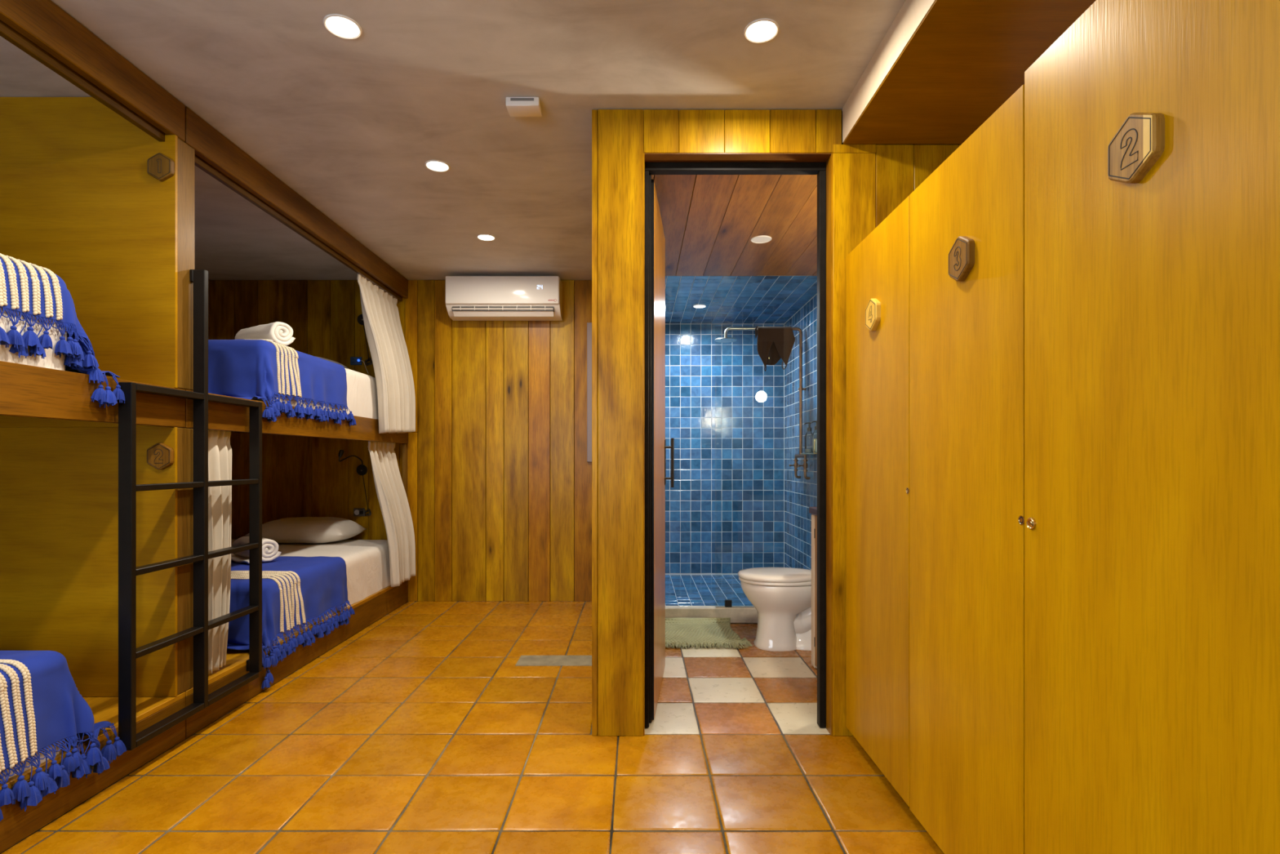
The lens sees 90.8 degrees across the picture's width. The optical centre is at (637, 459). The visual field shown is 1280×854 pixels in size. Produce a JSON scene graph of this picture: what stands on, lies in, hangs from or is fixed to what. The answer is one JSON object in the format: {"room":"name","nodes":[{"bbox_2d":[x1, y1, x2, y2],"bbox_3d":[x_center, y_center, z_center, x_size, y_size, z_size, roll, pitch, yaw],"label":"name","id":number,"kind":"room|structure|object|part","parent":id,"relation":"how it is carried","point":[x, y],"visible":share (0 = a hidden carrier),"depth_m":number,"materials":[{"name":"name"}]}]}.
{"room":"dormitory","nodes":[
{"label":"dormitory","id":0,"kind":"room"},
{"bbox_2d":[208,279,209,339],"bbox_3d":[-3.420,-0.151,1.700,0.080,2.540,6.600,0,0,0],"label":"wall","id":1,"kind":"structure","parent":0,"point":[208,279],"depth_m":4.98,"materials":[{"name":"brown wood"}]},
{"bbox_2d":[209,280,591,601],"bbox_3d":[-1.780,-0.151,5.041,3.360,2.540,0.118,0,0,0],"label":"wall","id":2,"kind":"structure","parent":0,"point":[500,473],"depth_m":4.98,"materials":[{"name":"brown wood"}]},
{"bbox_2d":[338,449,371,515],"bbox_3d":[-2.212,0.184,4.919,0.238,0.523,0.094,0,0,-41],"label":"reading lamp","id":3,"kind":"object","parent":2,"relation":"attached to","point":[362,469],"visible":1,"depth_m":4.96,"materials":[{"name":"black plastic"}]},
{"bbox_3d":[-2.147,0.270,4.968,0.046,0.297,0.017,0,0,4],"label":"cord","id":4,"kind":"part","parent":3,"relation":"part of","materials":[{"name":"black plastic"}]},
{"bbox_3d":[-2.124,0.415,4.963,0.056,0.062,0.017,0,0,0],"label":"coiled cord","id":5,"kind":"part","parent":3,"relation":"part of","materials":[{"name":"black plastic"}]},
{"bbox_2d":[350,356,368,373],"bbox_3d":[-2.192,-0.744,4.971,0.146,0.133,0.027,0,0,10],"label":"wall outlet","id":6,"kind":"object","parent":2,"relation":"attached to","point":[353,360],"visible":1,"depth_m":4.97,"materials":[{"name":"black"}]},
{"bbox_3d":[-2.220,-0.778,4.978,0.090,0.064,0.008,0,0,0],"label":"plate","id":7,"kind":"part","parent":6,"relation":"part of","materials":[{"name":"black plastic"}]},
{"bbox_2d":[353,507,364,515],"bbox_3d":[-2.195,0.415,4.963,0.090,0.064,0.036,0,0,0],"label":"wall outlet","id":8,"kind":"object","parent":2,"relation":"attached to","point":[357,511],"visible":1,"depth_m":4.97,"materials":[{"name":"brown plastic"}]},
{"bbox_2d":[354,509,359,515],"bbox_3d":[-2.211,0.415,4.971,0.042,0.042,0.006,0,0,0],"label":"socket","id":9,"kind":"object","parent":8,"relation":"attached to","point":[356,511],"depth_m":4.97,"materials":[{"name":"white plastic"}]},
{"bbox_2d":[357,311,372,365],"bbox_3d":[-2.107,-1.002,4.919,0.090,0.523,0.221,0,0,-40],"label":"reading lamp","id":10,"kind":"object","parent":2,"relation":"attached to","point":[360,318],"visible":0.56,"depth_m":4.96,"materials":[{"name":"black plastic"}]},
{"bbox_3d":[-2.140,-0.916,4.968,0.046,0.297,0.017,0,0,4],"label":"cord","id":11,"kind":"part","parent":10,"relation":"part of","materials":[{"name":"black plastic"}]},
{"bbox_3d":[-2.117,-0.771,4.963,0.056,0.062,0.017,0,0,0],"label":"coiled cord","id":12,"kind":"part","parent":10,"relation":"part of","materials":[{"name":"black plastic"}]},
{"bbox_2d":[445,275,562,320],"bbox_3d":[-1.024,-1.242,4.870,0.863,0.292,0.216,0,0,0],"label":"air conditioner","id":13,"kind":"object","parent":2,"relation":"attached to","point":[468,298],"visible":1,"depth_m":4.76,"materials":[{"name":"white plastic"}]},
{"bbox_3d":[-1.024,-1.282,4.777,0.859,0.211,0.026,0,0,0],"label":"panel","id":14,"kind":"part","parent":13,"relation":"part of","materials":[{"name":"white plastic"}]},
{"bbox_2d":[586,322,591,462],"bbox_3d":[-0.319,-0.528,4.966,0.157,1.095,0.029,0,0,0],"label":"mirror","id":15,"kind":"object","parent":2,"relation":"attached to","point":[588,324],"visible":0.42,"depth_m":4.95,"materials":[{"name":"grey"}]},
{"bbox_2d":[0,0,905,279],"bbox_3d":[-0.925,-1.471,2.250,5.050,0.100,7.700,0,0,0],"label":"ceiling","id":16,"kind":"structure","parent":0,"point":[351,126],"depth_m":2.44,"materials":[{"name":"paint"}]},
{"bbox_2d":[323,13,362,39],"bbox_3d":[-0.967,-1.418,2.070,0.116,0.006,0.116,0,0,0],"label":"recessed light","id":17,"kind":"object","parent":16,"relation":"in","point":[341,26],"visible":1,"depth_m":2.07,"materials":[{"name":"white plastic"}]},
{"bbox_2d":[325,17,359,37],"bbox_3d":[-0.967,-1.419,2.070,0.100,0.003,0.100,0,0,0],"label":"diffuser","id":18,"kind":"object","parent":17,"relation":"attached to","point":[341,27],"depth_m":2.07,"materials":[{"name":"white plastic"}]},
{"bbox_2d":[424,160,449,172],"bbox_3d":[-0.967,-1.418,3.050,0.116,0.006,0.116,0,0,0],"label":"recessed light","id":19,"kind":"object","parent":16,"relation":"in","point":[433,165],"visible":1,"depth_m":3.05,"materials":[{"name":"white plastic"}]},
{"bbox_2d":[426,161,448,170],"bbox_3d":[-0.967,-1.419,3.050,0.100,0.003,0.100,0,0,0],"label":"diffuser","id":20,"kind":"object","parent":19,"relation":"attached to","point":[433,166],"depth_m":3.05,"materials":[{"name":"white plastic"}]},
{"bbox_2d":[476,233,495,240],"bbox_3d":[-0.967,-1.418,4.030,0.116,0.006,0.116,0,0,0],"label":"recessed light","id":21,"kind":"object","parent":16,"relation":"in","point":[484,237],"visible":1,"depth_m":4.02,"materials":[{"name":"white plastic"}]},
{"bbox_2d":[478,235,493,239],"bbox_3d":[-0.967,-1.419,4.030,0.100,0.003,0.100,0,0,0],"label":"diffuser","id":22,"kind":"object","parent":21,"relation":"attached to","point":[480,237],"depth_m":4.02,"materials":[{"name":"white plastic"}]},
{"bbox_2d":[505,97,542,116],"bbox_3d":[-0.451,-1.402,2.509,0.132,0.036,0.086,0,0,0],"label":"ceiling sensor","id":23,"kind":"object","parent":16,"relation":"attached to","point":[516,106],"visible":1,"depth_m":2.48,"materials":[{"name":"white plastic"}]},
{"bbox_2d":[743,17,779,43],"bbox_3d":[0.410,-1.418,2.090,0.116,0.006,0.116,0,0,0],"label":"recessed light","id":24,"kind":"object","parent":16,"relation":"in","point":[760,30],"visible":1,"depth_m":2.09,"materials":[{"name":"white plastic"}]},
{"bbox_2d":[746,21,777,41],"bbox_3d":[0.410,-1.419,2.090,0.100,0.003,0.100,0,0,0],"label":"diffuser","id":25,"kind":"object","parent":24,"relation":"attached to","point":[756,31],"depth_m":2.09,"materials":[{"name":"white plastic"}]},
{"bbox_2d":[842,0,1096,144],"bbox_3d":[1.214,-1.358,0.476,0.771,0.166,4.153,0,0,0],"label":"bulkhead","id":26,"kind":"object","parent":16,"relation":"attached to","point":[941,68],"visible":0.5,"depth_m":2.06,"materials":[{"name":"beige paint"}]},
{"bbox_2d":[0,574,944,853],"bbox_3d":[-0.925,1.161,2.250,5.050,0.156,7.700,0,0,0],"label":"floor","id":27,"kind":"structure","parent":0,"point":[435,726],"depth_m":2.32,"materials":[{"name":"tile"}]},
{"bbox_2d":[0,0,185,853],"bbox_3d":[-2.591,-0.150,1.364,1.567,2.538,2.328,0,0,0],"label":"bunk bed","id":28,"kind":"object","parent":27,"relation":"on","point":[80,202],"visible":0.88,"depth_m":2.47,"materials":[{"name":"brown wood"}]},
{"bbox_2d":[0,737,65,781],"bbox_3d":[-2.587,0.771,1.150,1.536,0.315,1.800,0,0,0],"label":"mattress","id":29,"kind":"object","parent":28,"relation":"on","point":[42,756],"visible":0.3,"depth_m":1.91,"materials":[{"name":"white fabric"}]},
{"bbox_2d":[0,650,127,821],"bbox_3d":[-2.487,0.817,1.657,1.481,0.446,1.075,0,0,0],"label":"blanket","id":30,"kind":"object","parent":29,"relation":"on","point":[42,705],"visible":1,"depth_m":1.93,"materials":[{"name":"blue fabric"}]},
{"bbox_2d":[0,306,66,370],"bbox_3d":[-2.588,-0.431,1.150,1.534,0.318,1.800,0,0,0],"label":"mattress","id":31,"kind":"object","parent":28,"relation":"on","point":[52,361],"visible":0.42,"depth_m":1.91,"materials":[{"name":"white fabric"}]},
{"bbox_2d":[0,253,124,408],"bbox_3d":[-2.495,-0.393,1.673,1.468,0.434,1.060,0,0,0],"label":"blanket","id":32,"kind":"object","parent":31,"relation":"on","point":[29,289],"visible":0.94,"depth_m":1.93,"materials":[{"name":"blue fabric"}]},
{"bbox_3d":[-1.860,-1.274,1.364,0.024,0.063,2.288,0,0,0],"label":"curtain rail","id":33,"kind":"part","parent":28,"relation":"part of","materials":[{"name":"brown wood"}]},
{"bbox_3d":[-2.591,0.401,2.474,1.567,1.055,0.012,0,0,0],"label":"panel","id":34,"kind":"part","parent":28,"relation":"part of","materials":[{"name":"brown wood"}]},
{"bbox_3d":[-2.591,-0.845,2.474,1.567,1.146,0.012,0,0,0],"label":"panel","id":35,"kind":"part","parent":28,"relation":"part of","materials":[{"name":"brown wood"}]},
{"bbox_2d":[146,442,173,470],"bbox_3d":[-1.861,-0.013,2.459,0.097,0.108,0.018,0,0,0],"label":"number plaque","id":36,"kind":"object","parent":28,"relation":"attached to","point":[160,455],"visible":1,"depth_m":2.45,"materials":[{"name":"brown wood"}]},
{"bbox_2d":[146,152,174,182],"bbox_3d":[-1.859,-1.140,2.459,0.097,0.108,0.018,0,0,0],"label":"number plaque","id":37,"kind":"object","parent":28,"relation":"attached to","point":[160,166],"visible":1,"depth_m":2.45,"materials":[{"name":"brown wood"}]},
{"bbox_2d":[177,106,408,737],"bbox_3d":[-2.592,-0.150,3.732,1.565,2.538,2.498,0,0,0],"label":"bunk bed","id":38,"kind":"object","parent":27,"relation":"on","point":[204,147],"visible":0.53,"depth_m":2.87,"materials":[{"name":"brown wood"}]},
{"bbox_3d":[-1.861,0.401,2.533,0.099,1.055,0.100,0,0,0],"label":"corner post","id":39,"kind":"part","parent":38,"relation":"part of","materials":[{"name":"brown wood"}]},
{"bbox_3d":[-1.861,-0.776,2.533,0.099,0.988,0.100,0,0,0],"label":"corner post","id":40,"kind":"part","parent":38,"relation":"part of","materials":[{"name":"brown wood"}]},
{"bbox_2d":[118,269,262,750],"bbox_3d":[-1.780,0.118,2.562,0.063,1.775,0.761,0,0,0],"label":"ladder","id":41,"kind":"object","parent":38,"relation":"attached to","point":[128,653],"visible":0.98,"depth_m":2.55,"materials":[{"name":"black metal"}]},
{"bbox_3d":[-1.773,-0.255,2.376,0.048,0.025,0.346,0,0,0],"label":"rail","id":42,"kind":"part","parent":41,"relation":"part of","materials":[{"name":"black paint"}]},
{"bbox_3d":[-1.773,0.994,2.376,0.048,0.024,0.346,0,0,0],"label":"rail","id":43,"kind":"part","parent":41,"relation":"part of","materials":[{"name":"black paint"}]},
{"bbox_3d":[-1.773,0.118,2.561,0.048,1.775,0.024,0,0,0],"label":"grab post","id":44,"kind":"part","parent":41,"relation":"part of","materials":[{"name":"black metal"}]},
{"bbox_3d":[-1.773,-0.255,2.745,0.048,0.025,0.345,0,0,0],"label":"rail","id":45,"kind":"part","parent":41,"relation":"part of","materials":[{"name":"black paint"}]},
{"bbox_3d":[-1.773,0.994,2.745,0.048,0.024,0.345,0,0,0],"label":"rail","id":46,"kind":"part","parent":41,"relation":"part of","materials":[{"name":"black metal"}]},
{"bbox_2d":[208,429,231,674],"bbox_3d":[-1.851,0.388,2.764,0.091,1.063,0.274,0,0,0],"label":"curtain","id":47,"kind":"object","parent":38,"relation":"hanging from","point":[220,450],"visible":0.51,"depth_m":2.76,"materials":[{"name":"beige fabric"}]},
{"bbox_3d":[-1.860,-1.274,3.756,0.024,0.063,2.409,0,0,0],"label":"curtain rail","id":48,"kind":"part","parent":38,"relation":"part of","materials":[{"name":"brown wood"}]},
{"bbox_2d":[231,538,391,644],"bbox_3d":[-2.588,0.771,4.022,1.533,0.315,1.845,0,0,0],"label":"mattress","id":49,"kind":"object","parent":38,"relation":"on","point":[366,561],"visible":0.16,"depth_m":4.31,"materials":[{"name":"white fabric"}]},
{"bbox_2d":[226,555,354,688],"bbox_3d":[-2.496,0.849,3.464,1.465,0.507,0.987,0,0,0],"label":"blanket","id":50,"kind":"object","parent":49,"relation":"on","point":[296,589],"visible":0.41,"depth_m":3.35,"materials":[{"name":"blue fabric"}]},
{"bbox_2d":[231,536,281,563],"bbox_3d":[-2.308,0.535,3.787,0.321,0.144,0.185,0,0,34],"label":"rolled towel","id":51,"kind":"object","parent":50,"relation":"on","point":[270,552],"visible":0.51,"depth_m":3.73,"materials":[{"name":"white fabric"}]},
{"bbox_2d":[244,516,366,543],"bbox_3d":[-2.460,0.524,4.720,0.700,0.181,0.420,0,0,0],"label":"pillow","id":52,"kind":"object","parent":49,"relation":"on","point":[300,529],"visible":0.87,"depth_m":4.54,"materials":[{"name":"white fabric"}]},
{"bbox_2d":[256,368,378,419],"bbox_3d":[-2.587,-0.431,4.022,1.537,0.319,1.845,0,0,0],"label":"mattress","id":53,"kind":"object","parent":38,"relation":"on","point":[362,388],"visible":0.16,"depth_m":4.13,"materials":[{"name":"white fabric"}]},
{"bbox_2d":[192,338,356,426],"bbox_3d":[-2.495,-0.395,3.487,1.466,0.430,0.994,0,0,0],"label":"blanket","id":54,"kind":"object","parent":53,"relation":"on","point":[264,370],"visible":0.52,"depth_m":3.18,"materials":[{"name":"blue fabric"}]},
{"bbox_2d":[235,321,295,345],"bbox_3d":[-2.036,-0.667,3.420,0.360,0.130,0.177,0,0,30],"label":"rolled towel","id":55,"kind":"object","parent":54,"relation":"on","point":[279,332],"visible":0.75,"depth_m":3.35,"materials":[{"name":"white fabric"}]},
{"bbox_2d":[315,355,348,368],"bbox_3d":[-2.550,-0.676,4.700,0.740,0.172,0.440,0,0,0],"label":"pillow","id":56,"kind":"object","parent":53,"relation":"on","point":[344,366],"visible":0.09,"depth_m":4.66,"materials":[{"name":"white fabric"}]},
{"bbox_2d":[356,273,415,433],"bbox_3d":[-1.802,-0.724,4.580,0.193,1.087,0.719,0,0,0],"label":"curtain","id":57,"kind":"object","parent":38,"relation":"hanging from","point":[387,344],"visible":0.97,"depth_m":4.51,"materials":[{"name":"beige fabric"}]},
{"bbox_2d":[367,440,415,586],"bbox_3d":[-1.797,0.385,4.644,0.195,1.057,0.528,0,0,0],"label":"curtain","id":58,"kind":"object","parent":38,"relation":"hanging from","point":[389,487],"visible":0.97,"depth_m":4.61,"materials":[{"name":"beige fabric"}]},
{"bbox_2d":[665,617,752,648],"bbox_3d":[0.296,1.092,4.011,0.791,0.050,0.603,0,0,0],"label":"bath mat","id":59,"kind":"object","parent":27,"relation":"on","point":[683,632],"visible":0.62,"depth_m":3.99,"materials":[{"name":"green fabric"}]},
{"bbox_2d":[665,605,757,622],"bbox_3d":[0.647,1.067,4.348,1.471,0.105,0.075,0,0,0],"label":"kerb","id":60,"kind":"object","parent":27,"relation":"on","point":[738,614],"visible":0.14,"depth_m":4.31,"materials":[{"name":"beige stone"}]},
{"bbox_2d":[724,599,732,607],"bbox_3d":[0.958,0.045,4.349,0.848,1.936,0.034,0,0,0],"label":"glass clamp","id":61,"kind":"object","parent":60,"relation":"on","point":[728,602],"visible":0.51,"depth_m":4.33,"materials":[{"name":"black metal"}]},
{"bbox_2d":[737,567,811,651],"bbox_3d":[0.992,0.734,3.805,0.771,0.770,0.420,0,0,0],"label":"toilet","id":62,"kind":"object","parent":27,"relation":"on","point":[781,597],"visible":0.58,"depth_m":3.70,"materials":[{"name":"white ceramic"}]},
{"bbox_3d":[0.848,0.688,3.805,0.484,0.038,0.378,0,0,0],"label":"lid","id":63,"kind":"part","parent":62,"relation":"part of","materials":[{"name":"white ceramic"}]},
{"bbox_3d":[0.855,0.718,3.805,0.490,0.019,0.372,0,0,0],"label":"seat","id":64,"kind":"part","parent":62,"relation":"part of","materials":[{"name":"white ceramic"}]},
{"bbox_2d":[808,506,817,668],"bbox_3d":[1.165,0.688,3.074,0.459,0.862,0.748,0,0,0],"label":"vanity cabinet","id":65,"kind":"object","parent":27,"relation":"on","point":[813,510],"visible":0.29,"depth_m":3.38,"materials":[{"name":"brown wood"}]},
{"bbox_2d":[808,506,817,515],"bbox_3d":[1.165,0.275,3.074,0.459,0.036,0.748,0,0,0],"label":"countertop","id":66,"kind":"structure","parent":65,"relation":"on","point":[813,510],"depth_m":3.37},
{"bbox_3d":[0.956,0.698,3.212,0.018,0.802,0.324,0,0,0],"label":"door","id":67,"kind":"part","parent":65,"relation":"part of","materials":[{"name":"white wood"}]},
{"bbox_2d":[846,195,909,806],"bbox_3d":[1.168,0.149,2.254,0.654,1.940,0.594,0,0,0],"label":"locker","id":68,"kind":"object","parent":27,"relation":"on","point":[877,361],"visible":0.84,"depth_m":2.20,"materials":[{"name":"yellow wood"}]},
{"bbox_2d":[865,298,880,330],"bbox_3d":[0.834,-0.514,2.238,0.018,0.115,0.104,0,0,0],"label":"number plaque","id":69,"kind":"object","parent":68,"relation":"attached to","point":[873,311],"visible":1,"depth_m":2.22,"materials":[{"name":"yellow"}]},
{"bbox_2d":[909,84,1024,853],"bbox_3d":[1.168,0.149,1.665,0.654,1.940,0.583,0,0,0],"label":"locker","id":70,"kind":"object","parent":27,"relation":"on","point":[966,337],"visible":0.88,"depth_m":1.61,"materials":[{"name":"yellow wood"}]},
{"bbox_2d":[948,235,974,281],"bbox_3d":[0.834,-0.518,1.628,0.018,0.115,0.104,0,0,0],"label":"number plaque","id":71,"kind":"object","parent":70,"relation":"attached to","point":[962,254],"visible":1,"depth_m":1.61,"materials":[{"name":"brown wood"}]},
{"bbox_2d":[1024,0,1279,853],"bbox_3d":[1.166,0.137,1.083,0.658,1.964,0.586,0,0,0],"label":"locker","id":72,"kind":"object","parent":27,"relation":"on","point":[1152,305],"visible":1,"depth_m":1.04,"materials":[{"name":"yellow wood"}]},
{"bbox_2d":[1106,112,1164,183],"bbox_3d":[0.834,-0.523,1.060,0.018,0.115,0.104,0,0,0],"label":"number plaque","id":73,"kind":"object","parent":72,"relation":"attached to","point":[1139,143],"visible":1,"depth_m":1.05,"materials":[{"name":"brown wood"}]},
{"bbox_2d":[665,324,784,574],"bbox_3d":[0.692,-0.151,6.002,1.783,2.540,0.097,0,0,0],"label":"wall","id":74,"kind":"structure","parent":0,"point":[725,413],"depth_m":5.95,"materials":[{"name":"blue tile"}]},
{"bbox_2d":[651,174,817,324],"bbox_3d":[0.651,-1.294,4.315,1.503,0.030,3.310,0,0,0],"label":"ceiling","id":75,"kind":"structure","parent":0,"point":[709,222],"depth_m":3.80,"materials":[{"name":"brown wood"}]},
{"bbox_2d":[693,304,706,308],"bbox_3d":[0.517,-1.276,5.257,0.110,0.006,0.110,0,0,0],"label":"recessed light","id":76,"kind":"object","parent":75,"relation":"in","point":[698,306],"visible":1,"depth_m":5.26,"materials":[{"name":"white plastic"}]},
{"bbox_2d":[693,305,705,307],"bbox_3d":[0.517,-1.278,5.257,0.095,0.003,0.095,0,0,0],"label":"diffuser","id":77,"kind":"object","parent":76,"relation":"attached to","point":[695,306],"depth_m":5.26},
{"bbox_2d":[751,235,771,243],"bbox_3d":[0.717,-1.276,3.660,0.120,0.006,0.120,0,0,0],"label":"recessed light","id":78,"kind":"object","parent":75,"relation":"in","point":[762,238],"visible":1,"depth_m":3.66,"materials":[{"name":"white plastic"}]},
{"bbox_2d":[751,236,770,242],"bbox_3d":[0.717,-1.278,3.660,0.103,0.003,0.103,0,0,0],"label":"diffuser","id":79,"kind":"object","parent":78,"relation":"attached to","point":[755,239],"depth_m":3.66,"materials":[{"name":"white plastic"}]},
{"bbox_2d":[591,109,960,736],"bbox_3d":[0.708,-0.151,3.776,1.785,2.540,2.447,0,0,0],"label":"wall","id":80,"kind":"structure","parent":0,"point":[865,184],"depth_m":2.55,"materials":[{"name":"brown wood"}]},
{"bbox_2d":[644,162,826,727],"bbox_3d":[0.409,-0.061,3.011,0.761,2.353,0.770,0,0,0],"label":"door","id":81,"kind":"structure","parent":80,"relation":"in","point":[655,446],"depth_m":2.65,"materials":[{"name":"metal"}]},
{"bbox_3d":[0.038,-0.044,2.647,0.019,2.318,0.042,0,0,0],"label":"frame post","id":82,"kind":"part","parent":81,"relation":"part of","materials":[{"name":"metal"}]},
{"bbox_3d":[0.049,-0.048,2.670,0.018,2.310,0.040,0,0,0],"label":"frame post","id":83,"kind":"part","parent":81,"relation":"part of","materials":[{"name":"metal"}]},
{"bbox_3d":[0.148,0.014,3.376,0.005,0.240,0.024,0,0,6],"label":"handle plate","id":84,"kind":"part","parent":81,"relation":"part of","materials":[{"name":"black plastic"}]},
{"bbox_3d":[0.168,0.017,3.340,0.051,0.260,0.018,0,0,6],"label":"handle","id":85,"kind":"part","parent":81,"relation":"part of","materials":[{"name":"black plastic"}]},
{"bbox_3d":[0.771,-0.044,2.647,0.027,2.318,0.042,0,0,0],"label":"frame post","id":86,"kind":"part","parent":81,"relation":"part of","materials":[{"name":"metal"}]},
{"bbox_2d":[784,293,817,569],"bbox_3d":[1.391,-0.080,5.150,0.016,2.398,1.640,0,0,0],"label":"wall","id":87,"kind":"structure","parent":0,"point":[800,494],"depth_m":5.34,"materials":[{"name":"blue tile"}]},
{"bbox_2d":[714,327,809,479],"bbox_3d":[1.008,-0.466,5.210,0.749,1.252,0.346,0,0,0],"label":"shower","id":88,"kind":"object","parent":87,"relation":"attached to","point":[726,340],"visible":1,"depth_m":5.19,"materials":[{"name":"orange metal"}]},
{"bbox_2d":[755,324,795,371],"bbox_3d":[1.128,-0.916,5.201,0.336,0.382,0.066,0,0,0],"label":"cloth","id":89,"kind":"object","parent":88,"relation":"hanging from","point":[774,344],"visible":1,"depth_m":5.18,"materials":[{"name":"brown fabric"}]},
{"bbox_3d":[1.049,-0.869,5.186,0.138,0.214,0.021,0,0,-3],"label":"leg","id":90,"kind":"part","parent":89,"relation":"part of","materials":[{"name":"brown fabric"}]},
{"bbox_3d":[1.128,-0.939,5.217,0.275,0.312,0.033,0,0,0],"label":"seat panel","id":91,"kind":"part","parent":89,"relation":"part of","materials":[{"name":"brown fabric"}]},
{"bbox_3d":[1.205,-0.874,5.185,0.178,0.204,0.024,0,0,0],"label":"leg","id":92,"kind":"part","parent":89,"relation":"part of","materials":[{"name":"brown fabric"}]},
{"bbox_2d":[800,438,817,454],"bbox_3d":[1.337,-0.098,4.801,0.092,0.114,0.369,0,0,0],"label":"shelf","id":93,"kind":"object","parent":87,"relation":"attached to","point":[814,452],"visible":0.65,"depth_m":4.66,"materials":[{"name":"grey metal"}]},
{"bbox_2d":[804,422,813,453],"bbox_3d":[1.334,-0.172,4.905,0.070,0.238,0.068,0,0,0],"label":"pump bottle","id":94,"kind":"object","parent":93,"relation":"on","point":[809,428],"visible":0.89,"depth_m":4.90,"materials":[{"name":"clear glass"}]},
{"bbox_3d":[1.337,-0.046,4.808,0.092,0.010,0.355,0,0,0],"label":"shelf plate","id":95,"kind":"part","parent":93,"relation":"part of","materials":[{"name":"gold metal"}]},
{"bbox_2d":[811,420,817,452],"bbox_3d":[1.334,-0.172,4.700,0.070,0.238,0.068,0,0,0],"label":"pump bottle","id":96,"kind":"object","parent":93,"relation":"on","point":[815,427],"visible":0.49,"depth_m":4.69,"materials":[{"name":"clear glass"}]}
]}

